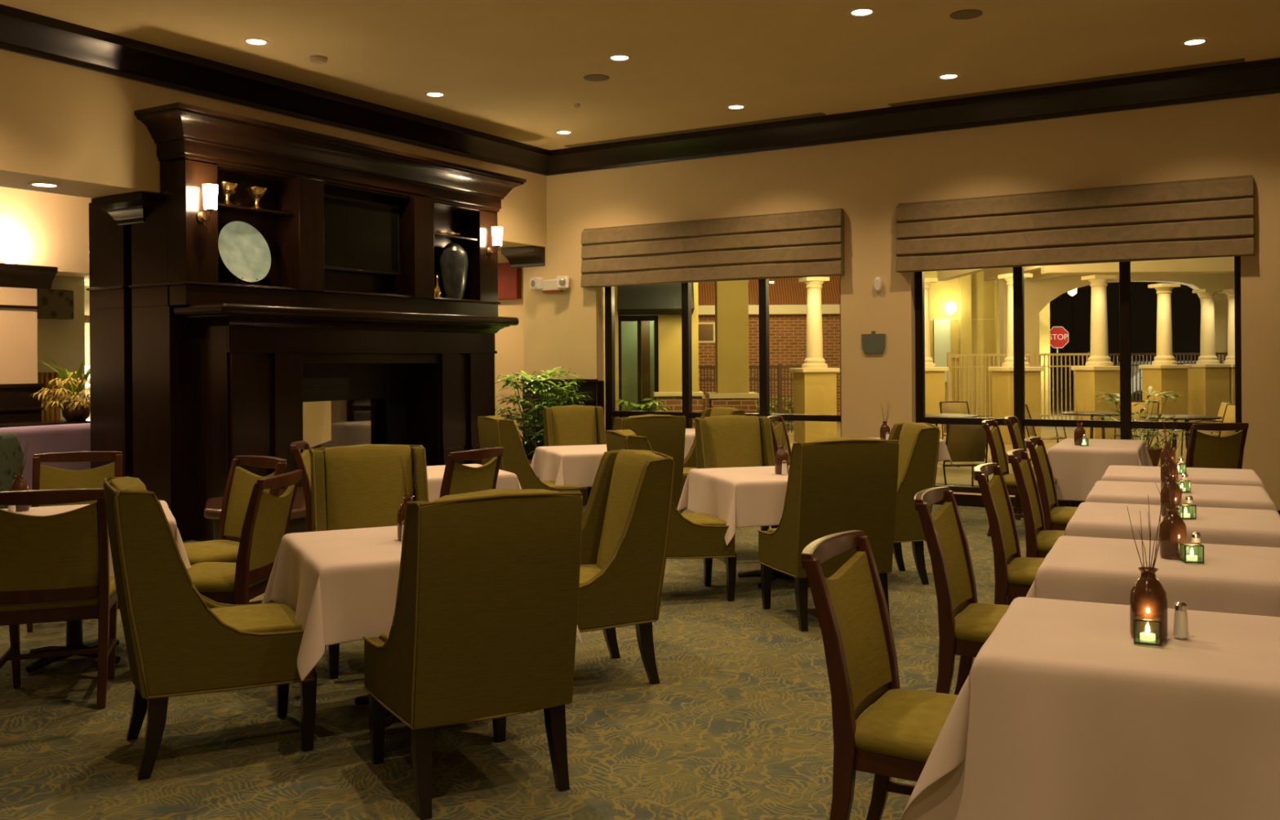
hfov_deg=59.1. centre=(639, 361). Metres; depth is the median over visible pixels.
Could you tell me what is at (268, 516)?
chair
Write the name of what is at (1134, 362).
railing
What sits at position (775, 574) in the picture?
dining table
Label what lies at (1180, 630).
salt shaker
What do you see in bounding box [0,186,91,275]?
wall
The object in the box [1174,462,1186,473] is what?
candle holder
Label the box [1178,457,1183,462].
salt shaker
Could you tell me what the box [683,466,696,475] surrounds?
seat cushion
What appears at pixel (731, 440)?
cushion
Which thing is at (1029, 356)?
picket fence
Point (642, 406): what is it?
shrub
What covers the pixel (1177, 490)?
bottle
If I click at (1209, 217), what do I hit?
roman shade
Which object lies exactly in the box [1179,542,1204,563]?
candle holder
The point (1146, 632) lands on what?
candle holder
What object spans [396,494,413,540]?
bottle
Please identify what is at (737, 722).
floor
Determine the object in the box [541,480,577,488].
seat cushion
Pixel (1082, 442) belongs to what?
candle holder
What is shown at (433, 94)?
recessed light
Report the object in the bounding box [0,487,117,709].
chair
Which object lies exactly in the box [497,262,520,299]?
wall picture
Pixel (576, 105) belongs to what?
sprinkler head
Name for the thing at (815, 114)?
ceiling vent
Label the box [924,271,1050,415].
building
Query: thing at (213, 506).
hearth
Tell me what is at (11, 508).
salt shaker
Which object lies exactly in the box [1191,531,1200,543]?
salt shaker
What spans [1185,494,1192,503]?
salt shaker
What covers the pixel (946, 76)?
recessed light
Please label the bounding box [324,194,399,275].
television
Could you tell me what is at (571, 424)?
cushion
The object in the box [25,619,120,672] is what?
dining table
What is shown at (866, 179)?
wall
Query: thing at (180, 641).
chair
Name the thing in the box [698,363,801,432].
picket fence
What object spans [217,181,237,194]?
cup
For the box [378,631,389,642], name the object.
seat cushion
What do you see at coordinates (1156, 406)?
patio chair
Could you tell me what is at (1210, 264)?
portico roof
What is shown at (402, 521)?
salt shaker
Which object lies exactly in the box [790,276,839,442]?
round column
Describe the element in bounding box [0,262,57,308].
trim
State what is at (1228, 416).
patio chair
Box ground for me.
[772,388,1218,484]
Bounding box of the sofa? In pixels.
[0,422,90,506]
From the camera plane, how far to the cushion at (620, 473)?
5.49 m
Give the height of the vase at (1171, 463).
0.380 m
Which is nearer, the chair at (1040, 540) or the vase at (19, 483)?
the vase at (19, 483)
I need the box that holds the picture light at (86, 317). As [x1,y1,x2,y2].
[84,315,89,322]
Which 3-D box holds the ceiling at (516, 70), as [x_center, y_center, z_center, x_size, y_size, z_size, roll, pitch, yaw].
[-0.572,-2.701,5.076,10.620,0.150,15.100,0,0,31]
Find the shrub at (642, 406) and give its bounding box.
[615,398,672,417]
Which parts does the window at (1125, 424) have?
rail, rail, rail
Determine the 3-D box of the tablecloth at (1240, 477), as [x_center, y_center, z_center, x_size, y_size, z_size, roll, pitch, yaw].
[3.587,0.980,7.496,1.317,0.495,0.993,0,0,25]
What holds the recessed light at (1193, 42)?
in the ceiling at (516, 70)
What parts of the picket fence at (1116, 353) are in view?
rail, rail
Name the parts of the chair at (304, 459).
rail, leg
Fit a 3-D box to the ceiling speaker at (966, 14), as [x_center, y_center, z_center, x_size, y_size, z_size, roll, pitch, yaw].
[2.485,-2.642,8.601,0.240,0.012,0.240,0,0,31]
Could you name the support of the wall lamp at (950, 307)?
attached to the building at (964, 310)
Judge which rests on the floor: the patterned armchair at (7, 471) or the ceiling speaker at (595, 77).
the patterned armchair at (7, 471)
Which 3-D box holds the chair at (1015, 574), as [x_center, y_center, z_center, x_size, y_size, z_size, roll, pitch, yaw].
[1.947,1.001,5.506,0.592,0.970,0.514,0,0,26]
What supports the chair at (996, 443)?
on the floor
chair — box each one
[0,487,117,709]
[26,450,122,631]
[102,475,317,780]
[183,455,286,604]
[186,469,302,604]
[290,440,311,532]
[311,444,428,679]
[362,488,582,819]
[439,446,503,497]
[477,415,580,491]
[543,404,606,489]
[577,448,675,684]
[587,413,685,508]
[605,429,736,600]
[681,406,745,492]
[694,414,774,563]
[757,436,898,631]
[766,415,791,465]
[800,529,958,819]
[888,422,940,584]
[914,486,1009,694]
[937,423,988,486]
[939,400,985,457]
[973,462,1044,604]
[982,419,1056,536]
[1004,416,1075,519]
[1006,448,1064,557]
[1024,403,1066,461]
[1024,436,1077,530]
[1114,400,1159,447]
[1181,400,1231,455]
[1185,422,1248,468]
[1217,403,1235,436]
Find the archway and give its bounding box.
[999,271,1234,365]
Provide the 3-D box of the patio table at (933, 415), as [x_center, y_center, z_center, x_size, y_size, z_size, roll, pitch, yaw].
[4.333,1.131,16.200,1.000,0.732,1.000,0,0,0]
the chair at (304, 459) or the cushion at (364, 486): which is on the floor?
the chair at (304, 459)
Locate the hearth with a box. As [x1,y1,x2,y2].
[204,459,587,539]
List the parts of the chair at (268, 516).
seat, seat frame, leg, rail, rail, leg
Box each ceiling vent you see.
[564,112,826,147]
[888,57,1244,106]
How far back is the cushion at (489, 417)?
9.09 m
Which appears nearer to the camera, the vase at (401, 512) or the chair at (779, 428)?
the vase at (401, 512)
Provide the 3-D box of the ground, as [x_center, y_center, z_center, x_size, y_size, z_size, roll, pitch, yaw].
[14.416,1.559,33.315,70.000,0.280,48.100,0,0,31]
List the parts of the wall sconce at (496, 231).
plate, arm, lamp shade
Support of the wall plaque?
attached to the wall at (866, 179)
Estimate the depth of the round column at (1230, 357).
25.50 m
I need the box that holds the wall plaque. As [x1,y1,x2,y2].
[861,330,884,353]
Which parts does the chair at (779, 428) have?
rail, leg, leg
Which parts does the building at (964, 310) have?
door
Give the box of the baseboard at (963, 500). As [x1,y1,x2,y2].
[933,493,1279,514]
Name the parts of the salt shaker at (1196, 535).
glass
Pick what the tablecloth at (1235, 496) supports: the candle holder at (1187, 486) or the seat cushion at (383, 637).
the candle holder at (1187, 486)
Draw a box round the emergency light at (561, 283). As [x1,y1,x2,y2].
[529,275,570,292]
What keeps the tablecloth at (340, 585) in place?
on the dining table at (362, 700)
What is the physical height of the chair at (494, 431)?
1.070 m
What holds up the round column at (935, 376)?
on the ground
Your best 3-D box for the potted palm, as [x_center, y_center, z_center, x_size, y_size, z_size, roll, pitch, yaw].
[-1.204,0.785,13.426,1.358,1.446,1.359,0,0,31]
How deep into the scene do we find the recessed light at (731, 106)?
11.66 m
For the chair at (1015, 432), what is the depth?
10.30 m
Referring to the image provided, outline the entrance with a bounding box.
[614,282,703,428]
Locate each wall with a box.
[0,48,546,250]
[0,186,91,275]
[37,275,84,419]
[84,286,90,417]
[302,249,524,449]
[523,93,1279,510]
[702,394,705,412]
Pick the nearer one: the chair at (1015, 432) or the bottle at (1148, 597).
the bottle at (1148, 597)
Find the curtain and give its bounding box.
[37,372,60,420]
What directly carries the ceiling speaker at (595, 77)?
attached to the ceiling at (516, 70)
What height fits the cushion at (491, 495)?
0.610 m
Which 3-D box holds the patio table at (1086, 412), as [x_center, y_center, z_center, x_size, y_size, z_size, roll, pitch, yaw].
[6.728,1.114,16.600,1.000,0.732,1.000,0,0,0]
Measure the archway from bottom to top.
4.100 m
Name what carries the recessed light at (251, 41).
in the ceiling at (516, 70)
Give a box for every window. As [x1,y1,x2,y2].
[0,286,37,383]
[604,275,841,436]
[914,256,1241,495]
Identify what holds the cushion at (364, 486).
on the chair at (362, 486)
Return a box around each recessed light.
[27,182,61,187]
[242,37,269,45]
[424,91,445,97]
[555,129,573,134]
[607,53,631,61]
[726,104,746,109]
[848,7,875,16]
[937,73,959,79]
[1181,38,1208,45]
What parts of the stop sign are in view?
post, panel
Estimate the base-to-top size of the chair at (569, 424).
1.070 m
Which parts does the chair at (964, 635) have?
rail, leg, leg, rail, seat frame, seat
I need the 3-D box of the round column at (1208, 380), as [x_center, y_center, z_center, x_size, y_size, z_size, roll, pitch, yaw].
[12.827,-0.100,25.500,0.720,3.060,0.720,0,0,-11]
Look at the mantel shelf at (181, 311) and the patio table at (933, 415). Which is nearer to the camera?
the mantel shelf at (181, 311)
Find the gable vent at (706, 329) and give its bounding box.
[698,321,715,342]
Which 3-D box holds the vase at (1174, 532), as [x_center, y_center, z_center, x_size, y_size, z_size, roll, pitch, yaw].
[2.014,0.551,4.278,0.097,0.380,0.104,0,0,-43]
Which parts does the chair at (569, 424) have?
panel, panel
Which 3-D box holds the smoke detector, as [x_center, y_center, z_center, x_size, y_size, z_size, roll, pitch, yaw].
[-2.760,-2.588,9.696,0.150,0.045,0.150,0,0,31]
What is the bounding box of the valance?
[36,288,73,319]
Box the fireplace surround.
[85,102,526,541]
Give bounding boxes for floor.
[0,482,1026,819]
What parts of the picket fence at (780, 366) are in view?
rail, rail, post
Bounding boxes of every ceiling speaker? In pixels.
[583,74,609,81]
[949,8,982,19]
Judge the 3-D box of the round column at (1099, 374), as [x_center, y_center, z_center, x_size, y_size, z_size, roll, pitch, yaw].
[8.544,-0.070,21.000,0.720,3.060,0.720,0,0,-11]
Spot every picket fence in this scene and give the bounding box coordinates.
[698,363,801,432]
[946,351,1090,419]
[1088,351,1227,402]
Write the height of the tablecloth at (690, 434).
0.532 m
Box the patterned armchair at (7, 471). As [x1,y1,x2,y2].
[0,431,23,508]
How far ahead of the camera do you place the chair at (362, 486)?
5.94 m
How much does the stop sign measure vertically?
2.566 m
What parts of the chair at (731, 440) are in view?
panel, leg, panel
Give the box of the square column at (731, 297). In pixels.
[706,280,759,413]
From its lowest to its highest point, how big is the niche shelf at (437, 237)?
0.020 m
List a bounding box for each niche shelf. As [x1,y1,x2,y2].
[217,202,293,217]
[434,232,478,241]
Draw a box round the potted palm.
[494,366,590,459]
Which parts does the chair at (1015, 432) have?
rail, leg, leg, leg, leg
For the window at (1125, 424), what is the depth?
11.25 m
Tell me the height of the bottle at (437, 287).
0.240 m
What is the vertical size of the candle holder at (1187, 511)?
0.066 m
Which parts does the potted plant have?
pot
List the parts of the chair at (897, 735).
leg, rail, rail, leg, seat frame, seat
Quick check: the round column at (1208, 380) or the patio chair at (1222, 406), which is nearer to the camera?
the patio chair at (1222, 406)
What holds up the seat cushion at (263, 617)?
on the chair at (180, 641)
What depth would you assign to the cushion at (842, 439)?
6.26 m
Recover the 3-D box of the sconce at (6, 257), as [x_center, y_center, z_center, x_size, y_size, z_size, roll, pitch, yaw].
[-6.720,-1.093,12.039,0.240,0.120,0.240,0,0,31]
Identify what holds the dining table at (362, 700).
on the floor
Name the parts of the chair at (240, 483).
seat, leg, rail, rail, leg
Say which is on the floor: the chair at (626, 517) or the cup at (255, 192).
the chair at (626, 517)
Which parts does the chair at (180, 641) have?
leg, leg, panel, panel, leg, leg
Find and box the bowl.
[61,400,89,420]
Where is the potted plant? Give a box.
[1088,386,1190,466]
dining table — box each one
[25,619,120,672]
[354,694,396,726]
[737,524,808,588]
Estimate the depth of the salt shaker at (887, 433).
10.37 m
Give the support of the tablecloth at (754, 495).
on the dining table at (775, 574)
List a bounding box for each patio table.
[924,413,977,466]
[1061,410,1134,439]
[1141,414,1222,451]
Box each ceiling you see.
[0,0,1279,150]
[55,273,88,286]
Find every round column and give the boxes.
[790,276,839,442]
[924,277,948,439]
[987,272,1044,444]
[1071,274,1119,439]
[1138,283,1191,431]
[1187,288,1231,422]
[1219,288,1235,403]
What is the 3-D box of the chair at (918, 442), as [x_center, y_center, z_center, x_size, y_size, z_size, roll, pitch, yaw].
[1.626,0.954,7.773,0.736,1.070,0.587,0,0,-5]
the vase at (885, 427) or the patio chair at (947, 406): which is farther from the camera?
the patio chair at (947, 406)
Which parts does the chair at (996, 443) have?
rail, leg, leg, seat frame, seat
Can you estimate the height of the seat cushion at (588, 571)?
0.210 m
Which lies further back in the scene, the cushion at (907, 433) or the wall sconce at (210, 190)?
the wall sconce at (210, 190)
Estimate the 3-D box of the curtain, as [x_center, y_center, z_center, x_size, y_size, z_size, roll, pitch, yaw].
[-7.314,0.451,13.941,0.070,0.640,0.339,0,0,31]
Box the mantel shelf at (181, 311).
[173,302,519,325]
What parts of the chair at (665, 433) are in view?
panel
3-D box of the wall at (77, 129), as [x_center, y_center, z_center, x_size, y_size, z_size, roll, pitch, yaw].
[-5.428,-0.527,8.038,0.780,4.130,15.100,0,0,31]
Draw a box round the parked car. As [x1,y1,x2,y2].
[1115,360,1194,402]
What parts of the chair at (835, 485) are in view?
leg, panel, leg, leg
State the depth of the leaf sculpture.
12.31 m
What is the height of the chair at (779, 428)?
0.970 m
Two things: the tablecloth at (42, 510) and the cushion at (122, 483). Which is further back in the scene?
the tablecloth at (42, 510)
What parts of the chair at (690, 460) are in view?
panel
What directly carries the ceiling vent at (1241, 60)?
in the ceiling at (516, 70)
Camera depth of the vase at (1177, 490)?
5.38 m
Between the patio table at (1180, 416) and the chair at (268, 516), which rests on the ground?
the patio table at (1180, 416)
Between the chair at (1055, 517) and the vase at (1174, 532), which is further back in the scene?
the chair at (1055, 517)
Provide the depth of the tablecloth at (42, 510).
5.78 m
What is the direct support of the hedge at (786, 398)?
on the ground
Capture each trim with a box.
[0,4,550,175]
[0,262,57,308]
[0,382,44,422]
[501,246,545,267]
[521,378,604,452]
[546,57,1279,175]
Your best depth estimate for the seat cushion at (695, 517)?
7.19 m
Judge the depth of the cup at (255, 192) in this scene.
10.09 m
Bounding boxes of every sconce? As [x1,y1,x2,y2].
[0,252,22,263]
[196,183,217,231]
[486,226,502,262]
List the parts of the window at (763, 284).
rail, rail, rail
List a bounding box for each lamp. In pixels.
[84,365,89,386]
[945,302,956,314]
[1067,288,1076,395]
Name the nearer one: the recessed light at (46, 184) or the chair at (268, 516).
the chair at (268, 516)
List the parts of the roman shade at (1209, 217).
head rail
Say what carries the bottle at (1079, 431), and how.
on the vase at (1079, 431)
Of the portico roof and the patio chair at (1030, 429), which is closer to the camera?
the patio chair at (1030, 429)
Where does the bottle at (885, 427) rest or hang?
on the vase at (885, 427)
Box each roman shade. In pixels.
[580,208,844,287]
[895,174,1254,272]
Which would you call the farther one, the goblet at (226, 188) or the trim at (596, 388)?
the trim at (596, 388)
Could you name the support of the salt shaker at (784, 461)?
on the tablecloth at (754, 495)
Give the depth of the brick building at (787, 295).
27.50 m
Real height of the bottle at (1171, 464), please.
0.186 m
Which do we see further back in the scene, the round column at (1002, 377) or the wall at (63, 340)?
the round column at (1002, 377)
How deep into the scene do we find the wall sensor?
11.99 m
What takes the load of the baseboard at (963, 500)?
attached to the wall at (866, 179)
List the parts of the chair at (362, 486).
panel, leg, panel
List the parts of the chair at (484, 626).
leg, panel, leg, leg, leg, panel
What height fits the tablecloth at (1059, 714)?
0.495 m
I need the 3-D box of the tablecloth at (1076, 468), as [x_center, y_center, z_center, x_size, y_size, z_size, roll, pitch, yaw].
[4.090,0.973,10.063,0.971,0.487,1.470,0,0,26]
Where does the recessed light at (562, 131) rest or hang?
in the ceiling at (516, 70)
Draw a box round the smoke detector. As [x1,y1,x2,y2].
[309,55,327,63]
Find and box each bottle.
[8,474,30,511]
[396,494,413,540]
[435,275,439,297]
[774,444,788,473]
[880,421,890,439]
[1074,422,1085,444]
[1129,566,1168,640]
[1160,443,1175,470]
[1160,457,1178,488]
[1160,475,1182,515]
[1160,506,1186,559]
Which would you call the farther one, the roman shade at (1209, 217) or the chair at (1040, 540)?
the roman shade at (1209, 217)
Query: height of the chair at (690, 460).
1.070 m
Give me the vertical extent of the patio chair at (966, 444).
0.867 m
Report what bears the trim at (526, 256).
attached to the wall at (866, 179)
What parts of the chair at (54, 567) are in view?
leg, rail, rail, seat, seat frame, leg, leg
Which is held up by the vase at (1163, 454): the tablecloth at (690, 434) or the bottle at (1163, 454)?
the bottle at (1163, 454)
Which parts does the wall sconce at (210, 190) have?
plate, arm, lamp shade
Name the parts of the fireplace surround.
ledge moulding, crown moulding, header panel, panel, glass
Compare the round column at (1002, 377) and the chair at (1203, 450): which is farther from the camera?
the round column at (1002, 377)
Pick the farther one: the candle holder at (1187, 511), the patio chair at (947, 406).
the patio chair at (947, 406)
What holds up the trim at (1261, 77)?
attached to the wall at (866, 179)
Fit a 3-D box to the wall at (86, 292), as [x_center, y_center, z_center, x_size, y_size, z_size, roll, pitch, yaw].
[-10.280,-0.178,12.160,0.200,3.500,17.100,0,0,31]
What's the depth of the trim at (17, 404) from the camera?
12.09 m
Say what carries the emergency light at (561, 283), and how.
attached to the wall at (866, 179)
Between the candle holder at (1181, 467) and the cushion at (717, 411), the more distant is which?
the cushion at (717, 411)
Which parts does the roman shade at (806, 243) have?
head rail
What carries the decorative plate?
on the fireplace surround
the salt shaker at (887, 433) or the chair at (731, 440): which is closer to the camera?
the chair at (731, 440)
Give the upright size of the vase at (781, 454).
0.380 m
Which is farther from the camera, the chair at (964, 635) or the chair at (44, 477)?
the chair at (44, 477)
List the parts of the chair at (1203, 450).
leg, rail, leg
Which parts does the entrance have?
door frame, door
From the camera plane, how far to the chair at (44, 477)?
6.89 m
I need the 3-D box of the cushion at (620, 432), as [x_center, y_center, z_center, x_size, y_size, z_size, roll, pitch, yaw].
[-0.036,0.735,7.173,0.240,0.610,0.456,0,0,-14]
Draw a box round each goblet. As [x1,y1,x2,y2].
[217,181,237,204]
[245,186,267,208]
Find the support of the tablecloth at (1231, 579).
on the dining table
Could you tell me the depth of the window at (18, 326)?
12.12 m
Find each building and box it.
[697,275,840,422]
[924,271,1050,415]
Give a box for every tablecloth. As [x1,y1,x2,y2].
[2,500,191,575]
[261,525,582,680]
[426,463,521,502]
[530,444,607,487]
[677,465,789,545]
[684,428,695,458]
[874,437,952,465]
[899,596,1279,819]
[1026,535,1279,617]
[1047,438,1152,501]
[1062,502,1279,547]
[1084,480,1277,511]
[1101,465,1267,493]
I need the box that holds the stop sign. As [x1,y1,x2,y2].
[1049,326,1068,413]
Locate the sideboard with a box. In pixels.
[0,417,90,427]
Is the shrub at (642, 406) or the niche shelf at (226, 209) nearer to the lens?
the niche shelf at (226, 209)
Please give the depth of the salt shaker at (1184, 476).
6.43 m
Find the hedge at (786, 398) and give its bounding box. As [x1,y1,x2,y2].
[755,395,793,426]
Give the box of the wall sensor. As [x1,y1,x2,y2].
[873,276,882,292]
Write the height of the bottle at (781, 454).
0.186 m
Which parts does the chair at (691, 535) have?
panel, leg, leg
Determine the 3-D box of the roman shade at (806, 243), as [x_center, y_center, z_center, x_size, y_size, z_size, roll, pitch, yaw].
[0.741,-1.283,13.041,3.370,0.725,0.127,0,0,31]
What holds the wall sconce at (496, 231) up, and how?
attached to the fireplace surround
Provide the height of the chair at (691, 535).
1.070 m
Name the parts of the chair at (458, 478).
leg, rail, leg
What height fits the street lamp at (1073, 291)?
4.420 m
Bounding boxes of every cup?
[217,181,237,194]
[245,186,267,198]
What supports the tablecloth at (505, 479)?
on the dining table
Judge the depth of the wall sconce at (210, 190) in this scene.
9.40 m
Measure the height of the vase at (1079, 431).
0.380 m
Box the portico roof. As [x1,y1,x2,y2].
[937,256,1234,280]
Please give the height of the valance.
0.360 m
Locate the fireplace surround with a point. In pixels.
(193, 369)
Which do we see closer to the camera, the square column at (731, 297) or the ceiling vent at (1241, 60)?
the ceiling vent at (1241, 60)
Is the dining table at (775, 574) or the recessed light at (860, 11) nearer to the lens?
the dining table at (775, 574)
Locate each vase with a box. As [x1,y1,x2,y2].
[7,436,30,511]
[396,451,422,540]
[439,243,468,298]
[773,416,788,473]
[880,401,890,439]
[1072,404,1085,444]
[1126,494,1168,640]
[1155,456,1186,559]
[1158,436,1182,515]
[1160,417,1177,470]
[1160,426,1180,488]
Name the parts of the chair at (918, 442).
panel, leg, panel, leg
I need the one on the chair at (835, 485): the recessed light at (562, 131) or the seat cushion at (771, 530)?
the seat cushion at (771, 530)
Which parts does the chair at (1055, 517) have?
rail, leg, leg, rail, seat frame, seat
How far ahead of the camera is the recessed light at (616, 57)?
9.75 m
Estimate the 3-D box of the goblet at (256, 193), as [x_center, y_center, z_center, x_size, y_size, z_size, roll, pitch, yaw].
[-3.443,-1.461,10.138,0.185,0.198,0.183,0,0,31]
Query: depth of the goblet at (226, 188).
9.82 m
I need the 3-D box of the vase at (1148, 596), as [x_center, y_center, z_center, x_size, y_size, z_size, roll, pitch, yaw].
[1.375,0.555,3.057,0.097,0.380,0.104,0,0,31]
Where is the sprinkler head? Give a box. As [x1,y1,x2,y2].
[574,103,580,107]
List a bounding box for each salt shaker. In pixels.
[7,505,15,511]
[400,519,404,542]
[781,459,787,475]
[885,431,889,439]
[1173,600,1188,638]
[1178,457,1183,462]
[1182,472,1187,479]
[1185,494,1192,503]
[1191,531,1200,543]
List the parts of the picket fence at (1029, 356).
post, rail, rail, post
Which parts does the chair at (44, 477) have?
leg, leg, rail, leg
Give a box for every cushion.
[109,475,146,491]
[209,603,315,670]
[324,444,413,530]
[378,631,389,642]
[434,488,559,501]
[487,415,505,419]
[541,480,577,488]
[551,404,597,445]
[579,564,601,584]
[596,448,663,568]
[613,429,637,435]
[628,413,671,417]
[681,512,735,535]
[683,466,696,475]
[704,414,763,467]
[709,406,737,416]
[767,528,776,532]
[809,436,883,442]
[897,422,932,486]
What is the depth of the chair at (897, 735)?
3.19 m
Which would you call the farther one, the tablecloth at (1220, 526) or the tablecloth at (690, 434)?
the tablecloth at (690, 434)
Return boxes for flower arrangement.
[30,356,89,420]
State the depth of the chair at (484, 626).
3.79 m
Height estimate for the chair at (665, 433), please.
1.070 m
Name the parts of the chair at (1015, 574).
rail, leg, leg, rail, seat frame, seat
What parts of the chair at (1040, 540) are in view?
rail, leg, leg, rail, seat frame, seat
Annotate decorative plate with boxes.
[217,221,271,284]
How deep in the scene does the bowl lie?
11.83 m
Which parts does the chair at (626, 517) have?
panel, leg, leg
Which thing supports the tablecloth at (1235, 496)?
on the dining table
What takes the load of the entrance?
on the ground
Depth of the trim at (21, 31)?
10.09 m
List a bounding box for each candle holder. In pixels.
[1079,437,1088,445]
[1133,613,1161,646]
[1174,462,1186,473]
[1175,479,1191,492]
[1175,502,1196,519]
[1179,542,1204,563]
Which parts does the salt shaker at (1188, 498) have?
glass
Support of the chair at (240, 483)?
on the floor
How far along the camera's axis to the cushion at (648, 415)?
9.17 m
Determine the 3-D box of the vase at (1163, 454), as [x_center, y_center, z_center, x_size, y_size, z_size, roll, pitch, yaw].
[3.500,0.540,7.475,0.104,0.380,0.097,0,0,3]
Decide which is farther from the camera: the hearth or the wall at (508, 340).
the wall at (508, 340)
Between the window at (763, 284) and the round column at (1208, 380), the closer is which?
the window at (763, 284)
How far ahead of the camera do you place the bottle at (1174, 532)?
4.24 m
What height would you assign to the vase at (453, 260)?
0.610 m
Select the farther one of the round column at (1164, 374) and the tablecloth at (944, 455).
the round column at (1164, 374)
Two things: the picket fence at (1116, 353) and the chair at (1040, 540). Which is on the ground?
the picket fence at (1116, 353)
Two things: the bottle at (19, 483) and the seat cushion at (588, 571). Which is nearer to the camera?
the seat cushion at (588, 571)
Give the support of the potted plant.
on the ground
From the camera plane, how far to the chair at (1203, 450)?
9.20 m
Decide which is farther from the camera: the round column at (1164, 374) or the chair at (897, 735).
the round column at (1164, 374)
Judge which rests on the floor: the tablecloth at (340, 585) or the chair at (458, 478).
the chair at (458, 478)
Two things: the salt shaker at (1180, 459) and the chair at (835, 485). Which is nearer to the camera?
the chair at (835, 485)
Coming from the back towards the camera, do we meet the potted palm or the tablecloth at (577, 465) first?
the potted palm
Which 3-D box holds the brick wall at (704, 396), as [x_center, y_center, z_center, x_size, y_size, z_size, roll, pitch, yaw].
[0.636,1.001,17.200,0.700,0.990,0.280,0,0,0]
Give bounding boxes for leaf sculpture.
[434,230,460,235]

